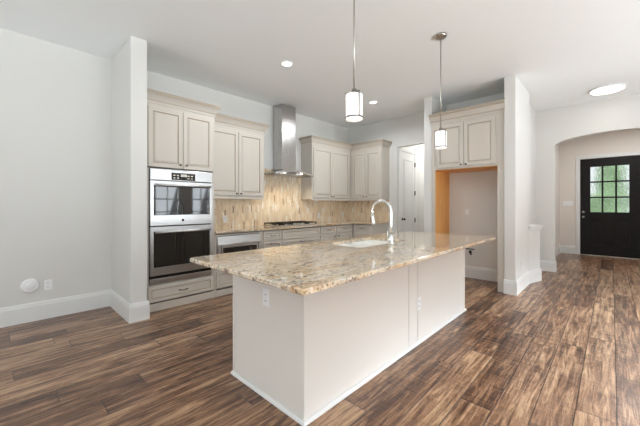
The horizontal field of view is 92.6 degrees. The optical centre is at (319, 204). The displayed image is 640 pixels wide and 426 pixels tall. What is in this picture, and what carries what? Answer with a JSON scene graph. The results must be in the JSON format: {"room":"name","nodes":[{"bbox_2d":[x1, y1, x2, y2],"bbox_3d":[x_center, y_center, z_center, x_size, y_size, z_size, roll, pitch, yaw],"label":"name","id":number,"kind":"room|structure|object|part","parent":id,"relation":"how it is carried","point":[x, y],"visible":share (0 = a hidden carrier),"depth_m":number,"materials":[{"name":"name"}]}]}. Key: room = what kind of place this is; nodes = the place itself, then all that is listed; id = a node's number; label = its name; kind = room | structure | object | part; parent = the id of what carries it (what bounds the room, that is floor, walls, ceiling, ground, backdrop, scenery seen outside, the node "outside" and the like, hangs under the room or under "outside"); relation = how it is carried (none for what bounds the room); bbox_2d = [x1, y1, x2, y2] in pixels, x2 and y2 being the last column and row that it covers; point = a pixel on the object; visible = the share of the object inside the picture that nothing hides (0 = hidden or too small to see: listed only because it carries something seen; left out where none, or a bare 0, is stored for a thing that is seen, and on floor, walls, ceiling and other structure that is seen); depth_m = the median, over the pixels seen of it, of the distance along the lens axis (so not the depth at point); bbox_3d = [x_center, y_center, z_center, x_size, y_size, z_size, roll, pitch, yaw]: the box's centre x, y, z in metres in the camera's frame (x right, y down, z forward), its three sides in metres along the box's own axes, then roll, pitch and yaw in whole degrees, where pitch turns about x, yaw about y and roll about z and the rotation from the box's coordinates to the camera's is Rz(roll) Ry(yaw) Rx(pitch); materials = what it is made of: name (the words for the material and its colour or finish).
{"room":"kitchen","nodes":[
{"label":"kitchen","id":0,"kind":"room"},
{"bbox_2d":[111,36,146,303],"bbox_3d":[-2.303,-0.285,3.674,0.835,3.130,0.167,0,0,44],"label":"wall","id":1,"kind":"structure","parent":0,"point":[129,65],"depth_m":3.42,"materials":[{"name":"white paint"}]},
{"bbox_2d":[0,28,348,307],"bbox_3d":[-2.524,-0.285,4.130,0.186,3.130,9.490,0,0,44],"label":"wall","id":2,"kind":"structure","parent":0,"point":[55,99],"depth_m":3.60,"materials":[{"name":"white paint"}]},
{"bbox_2d":[44,279,51,289],"bbox_3d":[-3.075,0.902,3.462,0.009,0.116,0.072,0,0,44],"label":"wall outlet","id":3,"kind":"object","parent":2,"relation":"attached to","point":[47,283],"visible":1,"depth_m":3.46,"materials":[{"name":"white plastic"}]},
{"bbox_2d":[0,289,149,327],"bbox_3d":[-3.838,1.177,2.052,0.853,0.205,4.670,0,0,44],"label":"baseboard","id":4,"kind":"structure","parent":2,"relation":"attached to","point":[35,311],"depth_m":3.44,"materials":[{"name":"white paint"}]},
{"bbox_2d":[223,215,226,222],"bbox_3d":[-1.558,0.230,5.035,0.009,0.116,0.072,0,0,44],"label":"wall outlet","id":5,"kind":"object","parent":2,"relation":"attached to","point":[224,216],"visible":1,"depth_m":5.02,"materials":[{"name":"white plastic"}]},
{"bbox_2d":[214,113,269,198],"bbox_3d":[-1.386,-0.728,4.954,0.390,1.265,1.130,0,0,44],"label":"upper cabinet","id":6,"kind":"object","parent":2,"relation":"attached to","point":[238,143],"visible":0.85,"depth_m":4.86,"materials":[{"name":"beige paint"}]},
{"bbox_3d":[-1.482,-0.652,4.659,0.020,1.005,0.531,0,0,44],"label":"door","id":7,"kind":"part","parent":6,"relation":"part of","materials":[{"name":"beige paint"}]},
{"bbox_3d":[-1.326,-0.105,4.847,0.020,0.020,1.058,0,0,44],"label":"light rail","id":8,"kind":"part","parent":6,"relation":"part of","materials":[{"name":"beige paint"}]},
{"bbox_3d":[-1.383,-1.290,4.951,0.380,0.140,1.130,0,0,44],"label":"crown moulding","id":9,"kind":"part","parent":6,"relation":"part of","materials":[{"name":"beige paint"}]},
{"bbox_3d":[-1.137,-0.652,5.021,0.020,1.005,0.454,0,0,44],"label":"door","id":10,"kind":"part","parent":6,"relation":"part of","materials":[{"name":"beige paint"}]},
{"bbox_2d":[264,104,312,177],"bbox_3d":[-0.587,-1.193,5.705,0.485,1.310,0.910,0,0,44],"label":"range hood","id":11,"kind":"object","parent":2,"relation":"attached to","point":[284,116],"visible":0.97,"depth_m":5.67,"materials":[{"name":"silver metal"}]},
{"bbox_2d":[299,135,351,200],"bbox_3d":[0.155,-0.728,6.570,0.389,1.265,1.311,0,0,44],"label":"upper cabinet","id":12,"kind":"object","parent":2,"relation":"attached to","point":[328,161],"visible":0.98,"depth_m":6.32,"materials":[{"name":"beige paint"}]},
{"bbox_3d":[0.059,-0.652,6.275,0.020,1.005,0.551,0,0,44],"label":"door","id":13,"kind":"part","parent":12,"relation":"part of","materials":[{"name":"beige paint"}]},
{"bbox_3d":[0.157,-1.290,6.565,0.379,0.140,1.308,0,0,44],"label":"crown moulding","id":14,"kind":"part","parent":12,"relation":"part of","materials":[{"name":"beige paint"}]},
{"bbox_3d":[0.264,-0.105,6.514,0.020,0.020,1.240,0,0,44],"label":"light rail","id":15,"kind":"part","parent":12,"relation":"part of","materials":[{"name":"beige paint"}]},
{"bbox_3d":[0.454,-0.652,6.688,0.020,1.005,0.576,0,0,44],"label":"door","id":16,"kind":"part","parent":12,"relation":"part of","materials":[{"name":"beige paint"}]},
{"bbox_2d":[0,253,639,425],"bbox_3d":[2.209,1.340,2.764,9.020,0.120,14.450,0,0,44],"label":"floor","id":17,"kind":"structure","parent":0,"point":[564,350],"depth_m":2.40,"materials":[{"name":"brown wood"}]},
{"bbox_2d":[147,88,221,311],"bbox_3d":[-1.939,-0.040,4.141,0.697,2.640,0.945,0,0,44],"label":"tall cabinet","id":18,"kind":"object","parent":17,"relation":"on","point":[180,130],"visible":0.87,"depth_m":3.88,"materials":[{"name":"beige paint"}]},
{"bbox_3d":[-1.897,-0.819,3.768,0.020,0.722,0.402,0,0,44],"label":"door","id":19,"kind":"part","parent":18,"relation":"part of","materials":[{"name":"beige paint"}]},
{"bbox_2d":[149,168,211,284],"bbox_3d":[-1.915,0.258,4.064,0.616,1.391,0.772,0,0,44],"label":"double oven","id":20,"kind":"object","parent":18,"relation":"in","point":[180,202],"visible":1,"depth_m":3.84,"materials":[{"name":"silver metal"}]},
{"bbox_3d":[-1.756,0.920,3.912,0.016,0.065,0.772,0,0,44],"label":"vent trim","id":21,"kind":"part","parent":20,"relation":"part of","materials":[{"name":"silver metal"}]},
{"bbox_3d":[-1.751,-0.370,3.907,0.030,0.135,0.772,0,0,44],"label":"control panel","id":22,"kind":"part","parent":20,"relation":"part of","materials":[{"name":"silver metal"}]},
{"bbox_3d":[-1.756,1.073,3.917,0.020,0.185,0.813,0,0,44],"label":"drawer","id":23,"kind":"part","parent":18,"relation":"part of","materials":[{"name":"beige paint"}]},
{"bbox_3d":[-1.821,-1.290,4.029,0.372,0.140,0.945,0,0,44],"label":"crown moulding","id":24,"kind":"part","parent":18,"relation":"part of","materials":[{"name":"beige paint"}]},
{"bbox_3d":[-1.616,-0.819,4.063,0.020,0.722,0.398,0,0,44],"label":"door","id":25,"kind":"part","parent":18,"relation":"part of","materials":[{"name":"beige paint"}]},
{"bbox_2d":[214,231,261,296],"bbox_3d":[-1.394,0.839,4.729,0.690,0.882,0.793,0,0,44],"label":"base cabinet","id":26,"kind":"object","parent":17,"relation":"on","point":[221,279],"visible":0.29,"depth_m":4.33,"materials":[{"name":"beige paint"}]},
{"bbox_3d":[-1.178,1.050,4.522,0.020,0.230,0.753,0,0,44],"label":"drawer","id":27,"kind":"part","parent":26,"relation":"part of","materials":[{"name":"beige paint"}]},
{"bbox_2d":[217,233,260,253],"bbox_3d":[-1.337,0.665,4.665,0.483,0.446,0.716,0,0,44],"label":"drawer microwave","id":28,"kind":"object","parent":26,"relation":"in","point":[243,242],"visible":0.46,"depth_m":4.48,"materials":[{"name":"silver metal"}]},
{"bbox_3d":[-1.175,0.726,4.511,0.030,0.324,0.716,0,0,44],"label":"drawer","id":29,"kind":"part","parent":28,"relation":"part of","materials":[{"name":"silver metal"}]},
{"bbox_3d":[-1.175,0.502,4.511,0.030,0.115,0.716,0,0,44],"label":"control panel","id":30,"kind":"part","parent":28,"relation":"part of","materials":[{"name":"silver metal"}]},
{"bbox_2d":[262,229,280,248],"bbox_3d":[-0.987,0.839,5.155,0.690,0.882,0.379,0,0,44],"label":"base cabinet","id":31,"kind":"object","parent":17,"relation":"on","point":[270,238],"visible":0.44,"depth_m":4.93,"materials":[{"name":"beige paint"}]},
{"bbox_3d":[-0.769,0.725,4.951,0.020,0.270,0.344,0,0,44],"label":"drawer","id":32,"kind":"part","parent":31,"relation":"part of","materials":[{"name":"beige paint"}]},
{"bbox_3d":[-0.769,0.491,4.951,0.020,0.147,0.344,0,0,44],"label":"drawer","id":33,"kind":"part","parent":31,"relation":"part of","materials":[{"name":"beige paint"}]},
{"bbox_2d":[281,226,319,245],"bbox_3d":[-0.534,0.839,5.630,0.690,0.882,0.924,0,0,44],"label":"base cabinet","id":34,"kind":"object","parent":17,"relation":"on","point":[291,236],"visible":0.29,"depth_m":5.38,"materials":[{"name":"beige paint"}]},
{"bbox_3d":[-0.318,0.733,5.423,0.020,0.255,0.894,0,0,44],"label":"drawer","id":35,"kind":"part","parent":34,"relation":"part of","materials":[{"name":"beige paint"}]},
{"bbox_3d":[-0.318,0.499,5.423,0.020,0.162,0.894,0,0,44],"label":"drawer","id":36,"kind":"part","parent":34,"relation":"part of","materials":[{"name":"beige paint"}]},
{"bbox_2d":[214,220,388,233],"bbox_3d":[-0.210,0.382,5.658,1.117,0.031,3.776,0,0,44],"label":"countertop","id":37,"kind":"structure","parent":34,"relation":"on","point":[220,230],"depth_m":5.21,"materials":[{"name":"beige stone"}]},
{"bbox_2d":[264,221,315,226],"bbox_3d":[-0.528,0.340,5.646,0.510,0.051,0.900,0,0,44],"label":"gas cooktop","id":38,"kind":"object","parent":37,"relation":"in","point":[286,223],"visible":1,"depth_m":5.52,"materials":[{"name":"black metal"}]},
{"bbox_2d":[266,223,314,226],"bbox_3d":[-0.528,0.358,5.646,0.510,0.013,0.900,0,0,44],"label":"grate","id":39,"kind":"object","parent":38,"relation":"on","point":[267,224],"depth_m":5.41,"materials":[{"name":"black metal"}]},
{"bbox_2d":[320,225,335,240],"bbox_3d":[-0.054,0.839,6.133,0.690,0.882,0.460,0,0,44],"label":"base cabinet","id":40,"kind":"object","parent":17,"relation":"on","point":[326,232],"visible":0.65,"depth_m":5.91,"materials":[{"name":"beige paint"}]},
{"bbox_3d":[0.163,0.481,5.927,0.020,0.127,0.430,0,0,44],"label":"drawer","id":41,"kind":"part","parent":40,"relation":"part of","materials":[{"name":"beige paint"}]},
{"bbox_3d":[0.163,0.868,5.927,0.020,0.595,0.430,0,0,44],"label":"door","id":42,"kind":"part","parent":40,"relation":"part of","materials":[{"name":"beige paint"}]},
{"bbox_2d":[336,224,352,238],"bbox_3d":[0.296,0.839,6.499,0.690,0.882,0.544,0,0,44],"label":"base cabinet","id":43,"kind":"object","parent":17,"relation":"on","point":[346,230],"visible":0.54,"depth_m":6.27,"materials":[{"name":"beige paint"}]},
{"bbox_3d":[0.500,0.481,6.280,0.020,0.127,0.479,0,0,44],"label":"drawer","id":44,"kind":"part","parent":43,"relation":"part of","materials":[{"name":"beige paint"}]},
{"bbox_3d":[0.500,0.868,6.280,0.020,0.595,0.479,0,0,44],"label":"door","id":45,"kind":"part","parent":43,"relation":"part of","materials":[{"name":"beige paint"}]},
{"bbox_2d":[230,240,466,425],"bbox_3d":[0.553,0.839,3.025,0.814,0.883,2.719,0,0,44],"label":"kitchen island","id":46,"kind":"object","parent":17,"relation":"on","point":[304,355],"visible":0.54,"depth_m":2.15,"materials":[{"name":"white paint"}]},
{"bbox_3d":[-0.651,0.839,2.338,0.021,0.883,0.026,0,0,44],"label":"corner post","id":47,"kind":"part","parent":46,"relation":"part of","materials":[{"name":"white paint"}]},
{"bbox_2d":[263,288,269,306],"bbox_3d":[-0.360,0.618,2.044,0.072,0.116,0.009,0,0,44],"label":"wall outlet","id":48,"kind":"object","parent":46,"relation":"attached to","point":[266,292],"visible":1,"depth_m":2.04,"materials":[{"name":"white plastic"}]},
{"bbox_3d":[-0.370,0.839,2.074,0.746,0.883,0.020,0,0,44],"label":"panel","id":49,"kind":"part","parent":46,"relation":"part of","materials":[{"name":"white paint"}]},
{"bbox_3d":[-0.092,0.839,1.806,0.025,0.883,0.024,0,0,44],"label":"corner post","id":50,"kind":"part","parent":46,"relation":"part of","materials":[{"name":"white paint"}]},
{"bbox_2d":[190,231,495,294],"bbox_3d":[0.557,0.381,2.823,1.168,0.030,3.037,0,0,44],"label":"island countertop","id":51,"kind":"structure","parent":46,"relation":"on","point":[313,267],"depth_m":2.06,"materials":[{"name":"beige stone"}]},
{"bbox_2d":[338,240,388,247],"bbox_3d":[0.467,0.498,3.052,0.466,0.200,0.824,0,0,44],"label":"sink","id":52,"kind":"object","parent":51,"relation":"in","point":[360,244],"visible":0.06,"depth_m":3.35,"materials":[{"name":"white ceramic"}]},
{"bbox_2d":[338,243,371,247],"bbox_3d":[0.324,0.498,2.902,0.466,0.200,0.410,0,0,44],"label":"basin","id":53,"kind":"object","parent":52,"relation":"in","point":[346,244],"depth_m":3.12,"materials":[{"name":"white ceramic"}]},
{"bbox_2d":[352,240,388,245],"bbox_3d":[0.610,0.498,3.201,0.466,0.200,0.410,0,0,44],"label":"basin","id":54,"kind":"object","parent":52,"relation":"in","point":[367,242],"depth_m":3.40,"materials":[{"name":"white ceramic"}]},
{"bbox_2d":[371,200,393,243],"bbox_3d":[0.581,0.156,2.914,0.253,0.417,0.101,0,0,44],"label":"faucet","id":55,"kind":"object","parent":51,"relation":"on","point":[390,238],"visible":1,"depth_m":2.86,"materials":[{"name":"silver metal"}]},
{"bbox_2d":[388,235,393,243],"bbox_3d":[0.665,0.323,2.862,0.060,0.085,0.060,0,0,44],"label":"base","id":56,"kind":"object","parent":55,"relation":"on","point":[391,240],"depth_m":2.84,"materials":[{"name":"silver metal"}]},
{"bbox_3d":[0.553,1.270,3.025,0.814,0.020,2.719,0,0,44],"label":"shoe moulding","id":57,"kind":"part","parent":46,"relation":"part of","materials":[{"name":"white paint"}]},
{"bbox_3d":[0.348,0.839,2.269,0.020,0.883,1.249,0,0,44],"label":"panel","id":58,"kind":"part","parent":46,"relation":"part of","materials":[{"name":"white paint"}]},
{"bbox_3d":[0.842,0.839,2.787,0.020,0.883,0.166,0,0,44],"label":"filler panel","id":59,"kind":"part","parent":46,"relation":"part of","materials":[{"name":"white paint"}]},
{"bbox_2d":[417,297,420,310],"bbox_3d":[0.921,0.918,2.849,0.009,0.116,0.072,0,0,44],"label":"wall outlet","id":60,"kind":"object","parent":46,"relation":"attached to","point":[418,298],"visible":1,"depth_m":2.85,"materials":[{"name":"white plastic"}]},
{"bbox_3d":[1.322,0.839,3.290,0.020,0.883,1.210,0,0,44],"label":"panel","id":61,"kind":"part","parent":46,"relation":"part of","materials":[{"name":"white paint"}]},
{"bbox_3d":[1.482,0.839,3.997,0.772,0.883,0.030,0,0,44],"label":"panel","id":62,"kind":"part","parent":46,"relation":"part of","materials":[{"name":"white paint"}]},
{"bbox_2d":[353,223,387,236],"bbox_3d":[1.078,0.839,6.554,0.460,0.882,0.705,0,0,44],"label":"base cabinet","id":63,"kind":"object","parent":17,"relation":"on","point":[358,229],"visible":0.37,"depth_m":6.35,"materials":[{"name":"beige paint"}]},
{"bbox_3d":[0.873,0.481,6.325,0.400,0.127,0.020,0,0,44],"label":"drawer","id":64,"kind":"part","parent":63,"relation":"part of","materials":[{"name":"beige paint"}]},
{"bbox_3d":[0.873,0.868,6.325,0.400,0.595,0.020,0,0,44],"label":"door","id":65,"kind":"part","parent":63,"relation":"part of","materials":[{"name":"beige paint"}]},
{"bbox_2d":[429,99,504,291],"bbox_3d":[2.489,-0.122,5.043,1.122,2.804,0.722,0,0,44],"label":"tall cabinet","id":66,"kind":"object","parent":17,"relation":"on","point":[475,133],"visible":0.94,"depth_m":4.76,"materials":[{"name":"beige paint"}]},
{"bbox_3d":[2.162,-0.050,5.424,0.022,2.660,0.623,0,0,44],"label":"panel","id":67,"kind":"part","parent":66,"relation":"part of","materials":[{"name":"brown wood"}]},
{"bbox_3d":[2.115,-0.968,4.996,0.436,0.705,0.020,0,0,44],"label":"door","id":68,"kind":"part","parent":66,"relation":"part of","materials":[{"name":"beige paint"}]},
{"bbox_3d":[2.267,-1.440,4.811,1.122,0.168,0.079,0,0,44],"label":"crown moulding","id":69,"kind":"part","parent":66,"relation":"part of","materials":[{"name":"beige paint"}]},
{"bbox_3d":[2.438,-0.968,4.687,0.443,0.705,0.020,0,0,44],"label":"door","id":70,"kind":"part","parent":66,"relation":"part of","materials":[{"name":"beige paint"}]},
{"bbox_2d":[0,0,639,128],"bbox_3d":[2.209,-1.925,2.764,9.020,0.150,14.450,0,0,44],"label":"ceiling","id":71,"kind":"structure","parent":0,"point":[560,51],"depth_m":3.53,"materials":[{"name":"white paint"}]},
{"bbox_2d":[280,61,292,66],"bbox_3d":[-0.433,-1.845,4.007,0.172,0.009,0.172,0,0,44],"label":"recessed light","id":72,"kind":"object","parent":71,"relation":"in","point":[283,63],"visible":1,"depth_m":3.99,"materials":[{"name":"white plastic"}]},
{"bbox_2d":[345,0,362,121],"bbox_3d":[0.247,-1.232,2.217,0.132,1.234,0.132,0,0,44],"label":"pendant lamp","id":73,"kind":"object","parent":71,"relation":"hanging from","point":[353,99],"visible":1,"depth_m":2.18,"materials":[{"name":"white glass"}]},
{"bbox_3d":[0.247,-1.323,2.217,0.011,0.985,0.012,0,0,44],"label":"stem","id":74,"kind":"part","parent":73,"relation":"part of","materials":[{"name":"silver metal"}]},
{"bbox_3d":[0.247,-0.720,2.217,0.132,0.185,0.132,0,0,44],"label":"shade frame","id":75,"kind":"part","parent":73,"relation":"part of","materials":[{"name":"grey metal"}]},
{"bbox_3d":[0.247,-0.708,2.217,0.121,0.186,0.121,0,0,44],"label":"lamp shade","id":76,"kind":"part","parent":73,"relation":"part of","materials":[{"name":"white glass"}]},
{"bbox_2d":[434,32,446,149],"bbox_3d":[1.317,-1.232,3.339,0.132,1.234,0.132,0,0,44],"label":"pendant lamp","id":77,"kind":"object","parent":71,"relation":"hanging from","point":[440,137],"visible":1,"depth_m":3.30,"materials":[{"name":"white glass"}]},
{"bbox_3d":[1.317,-1.323,3.339,0.011,0.985,0.012,0,0,44],"label":"stem","id":78,"kind":"part","parent":77,"relation":"part of","materials":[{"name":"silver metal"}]},
{"bbox_3d":[1.317,-0.720,3.339,0.132,0.185,0.132,0,0,44],"label":"shade frame","id":79,"kind":"part","parent":77,"relation":"part of","materials":[{"name":"white glass"}]},
{"bbox_3d":[1.317,-0.708,3.339,0.121,0.186,0.121,0,0,44],"label":"lamp shade","id":80,"kind":"part","parent":77,"relation":"part of","materials":[{"name":"white glass"}]},
{"bbox_2d":[589,83,625,94],"bbox_3d":[4.553,-1.825,4.855,0.430,0.050,0.430,0,0,44],"label":"flush ceiling light","id":81,"kind":"object","parent":71,"relation":"attached to","point":[610,88],"visible":1,"depth_m":4.78,"materials":[{"name":"white plastic"}]},
{"bbox_2d":[348,112,423,232],"bbox_3d":[1.541,-0.285,6.677,2.250,3.130,0.132,0,0,44],"label":"wall","id":82,"kind":"structure","parent":0,"point":[405,131],"depth_m":6.62,"materials":[{"name":"white paint"}]},
{"bbox_2d":[351,139,391,200],"bbox_3d":[1.106,-0.728,6.746,0.876,1.265,0.389,0,0,44],"label":"upper cabinet","id":83,"kind":"object","parent":82,"relation":"attached to","point":[370,159],"visible":0.97,"depth_m":6.59,"materials":[{"name":"beige paint"}]},
{"bbox_3d":[0.865,-0.652,6.790,0.356,1.005,0.020,0,0,44],"label":"door","id":84,"kind":"part","parent":83,"relation":"part of","materials":[{"name":"beige paint"}]},
{"bbox_3d":[1.126,-1.290,6.720,0.811,0.140,0.379,0,0,44],"label":"crown moulding","id":85,"kind":"part","parent":83,"relation":"part of","materials":[{"name":"beige paint"}]},
{"bbox_3d":[1.130,-0.652,6.537,0.361,1.005,0.020,0,0,44],"label":"door","id":86,"kind":"part","parent":83,"relation":"part of","materials":[{"name":"beige paint"}]},
{"bbox_2d":[402,144,423,231],"bbox_3d":[2.457,-0.285,7.442,0.120,3.130,2.240,0,0,44],"label":"wall","id":87,"kind":"structure","parent":0,"point":[419,148],"depth_m":7.29,"materials":[{"name":"white paint"}]},
{"bbox_2d":[398,147,416,231],"bbox_3d":[1.959,0.015,6.818,0.020,2.530,0.810,0,0,44],"label":"trim","id":88,"kind":"structure","parent":87,"relation":"attached to","point":[400,149],"depth_m":6.56,"materials":[{"name":"white paint"}]},
{"bbox_2d":[401,151,415,231],"bbox_3d":[1.991,0.055,6.803,0.087,2.430,0.652,0,0,44],"label":"door","id":89,"kind":"structure","parent":87,"relation":"in","point":[408,164],"depth_m":6.81,"materials":[{"name":"white paint"}]},
{"bbox_2d":[424,97,445,232],"bbox_3d":[2.075,-0.285,5.498,0.140,3.130,0.640,0,0,44],"label":"wall","id":90,"kind":"structure","parent":0,"point":[431,105],"depth_m":5.27,"materials":[{"name":"white paint"}]},
{"bbox_2d":[446,93,503,268],"bbox_3d":[2.769,-0.285,5.354,1.115,3.130,0.110,0,0,44],"label":"wall","id":91,"kind":"structure","parent":0,"point":[475,192],"depth_m":5.32,"materials":[{"name":"white paint"}]},
{"bbox_2d":[465,265,496,281],"bbox_3d":[2.716,1.177,5.316,0.930,0.205,0.018,0,0,44],"label":"baseboard","id":92,"kind":"structure","parent":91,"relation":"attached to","point":[488,274],"depth_m":5.25,"materials":[{"name":"white paint"}]},
{"bbox_2d":[504,75,528,280],"bbox_3d":[3.065,-0.285,4.747,0.150,3.130,1.000,0,0,44],"label":"wall partition","id":93,"kind":"structure","parent":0,"point":[516,96],"depth_m":4.43,"materials":[{"name":"white paint"}]},
{"bbox_2d":[503,260,556,295],"bbox_3d":[3.620,1.177,5.172,0.318,0.205,2.425,0,0,45],"label":"baseboard","id":94,"kind":"structure","parent":93,"relation":"attached to","point":[510,287],"depth_m":4.84,"materials":[{"name":"white paint"}]},
{"bbox_2d":[529,229,539,270],"bbox_3d":[3.525,0.830,5.124,0.205,0.900,0.380,0,0,44],"label":"half wall","id":95,"kind":"structure","parent":93,"relation":"attached to","point":[534,235],"depth_m":5.09,"materials":[{"name":"white paint"}]},
{"bbox_2d":[528,225,542,229],"bbox_3d":[3.537,0.374,5.112,0.240,0.068,0.450,0,0,44],"label":"trim","id":96,"kind":"structure","parent":93,"relation":"attached to","point":[530,227],"depth_m":5.07,"materials":[{"name":"white paint"}]},
{"bbox_2d":[529,104,535,224],"bbox_3d":[3.832,-0.285,5.674,0.110,3.130,1.400,0,0,44],"label":"wall","id":97,"kind":"structure","parent":0,"point":[532,113],"depth_m":5.80,"materials":[{"name":"white paint"}]},
{"bbox_2d":[556,144,559,246],"bbox_3d":[5.425,-0.285,7.264,0.140,3.130,3.100,0,0,44],"label":"wall","id":98,"kind":"structure","parent":0,"point":[558,145],"depth_m":7.99,"materials":[{"name":"beige paint"}]},
{"bbox_2d":[536,93,639,260],"bbox_3d":[6.144,-0.285,4.331,5.090,3.130,0.150,0,0,44],"label":"wall","id":99,"kind":"structure","parent":0,"point":[554,126],"depth_m":5.81,"materials":[{"name":"white paint"}]},
{"bbox_2d":[560,129,639,245],"bbox_3d":[7.441,-0.285,7.378,2.620,3.130,0.150,0,0,44],"label":"wall","id":100,"kind":"structure","parent":0,"point":[628,140],"depth_m":8.02,"materials":[{"name":"beige paint"}]},
{"bbox_2d":[556,245,575,255],"bbox_3d":[5.545,1.177,7.046,0.334,0.205,2.950,0,0,44],"label":"baseboard","id":101,"kind":"structure","parent":100,"relation":"attached to","point":[561,248],"depth_m":8.07,"materials":[{"name":"white paint"}]},
{"bbox_2d":[563,201,572,205],"bbox_3d":[6.566,-0.040,8.102,0.186,0.107,0.009,0,0,44],"label":"light switch","id":102,"kind":"object","parent":100,"relation":"attached to","point":[565,203],"visible":1,"depth_m":8.10,"materials":[{"name":"white plastic"}]},
{"bbox_2d":[576,151,639,253],"bbox_3d":[7.133,0.005,7.555,1.260,2.550,0.020,0,0,44],"label":"trim","id":103,"kind":"structure","parent":100,"relation":"attached to","point":[578,158],"depth_m":7.93,"materials":[{"name":"white paint"}]},
{"bbox_2d":[582,254,635,258],"bbox_3d":[7.192,1.274,7.616,1.090,0.012,0.150,0,0,44],"label":"trim","id":104,"kind":"structure","parent":100,"relation":"attached to","point":[582,254],"depth_m":7.56,"materials":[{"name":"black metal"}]},
{"bbox_2d":[580,155,639,258],"bbox_3d":[7.143,0.047,7.565,1.082,2.442,0.121,0,0,44],"label":"door","id":105,"kind":"structure","parent":100,"relation":"in","point":[609,187],"depth_m":7.57,"materials":[{"name":"black paint"}]},
{"bbox_3d":[6.995,-0.785,7.758,0.210,0.370,0.008,0,0,44],"label":"pane","id":106,"kind":"part","parent":105,"relation":"part of","materials":[{"name":"clear glass"}]},
{"bbox_3d":[6.995,-0.388,7.758,0.210,0.355,0.008,0,0,44],"label":"pane","id":107,"kind":"part","parent":105,"relation":"part of","materials":[{"name":"clear glass"}]},
{"bbox_3d":[6.995,0.003,7.758,0.210,0.355,0.008,0,0,44],"label":"pane","id":108,"kind":"part","parent":105,"relation":"part of","materials":[{"name":"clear glass"}]},
{"bbox_3d":[7.173,-0.785,7.589,0.210,0.370,0.008,0,0,44],"label":"pane","id":109,"kind":"part","parent":105,"relation":"part of","materials":[{"name":"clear glass"}]},
{"bbox_3d":[7.173,-0.388,7.589,0.210,0.355,0.008,0,0,44],"label":"pane","id":110,"kind":"part","parent":105,"relation":"part of","materials":[{"name":"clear glass"}]},
{"bbox_3d":[7.173,0.003,7.589,0.210,0.355,0.008,0,0,44],"label":"pane","id":111,"kind":"part","parent":105,"relation":"part of","materials":[{"name":"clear glass"}]},
{"bbox_3d":[7.350,-0.785,7.420,0.210,0.370,0.008,0,0,44],"label":"pane","id":112,"kind":"part","parent":105,"relation":"part of","materials":[{"name":"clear glass"}]},
{"bbox_3d":[7.350,-0.388,7.420,0.210,0.355,0.008,0,0,44],"label":"pane","id":113,"kind":"part","parent":105,"relation":"part of","materials":[{"name":"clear glass"}]},
{"bbox_3d":[7.350,0.003,7.420,0.210,0.355,0.008,0,0,44],"label":"pane","id":114,"kind":"part","parent":105,"relation":"part of","materials":[{"name":"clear glass"}]}
]}

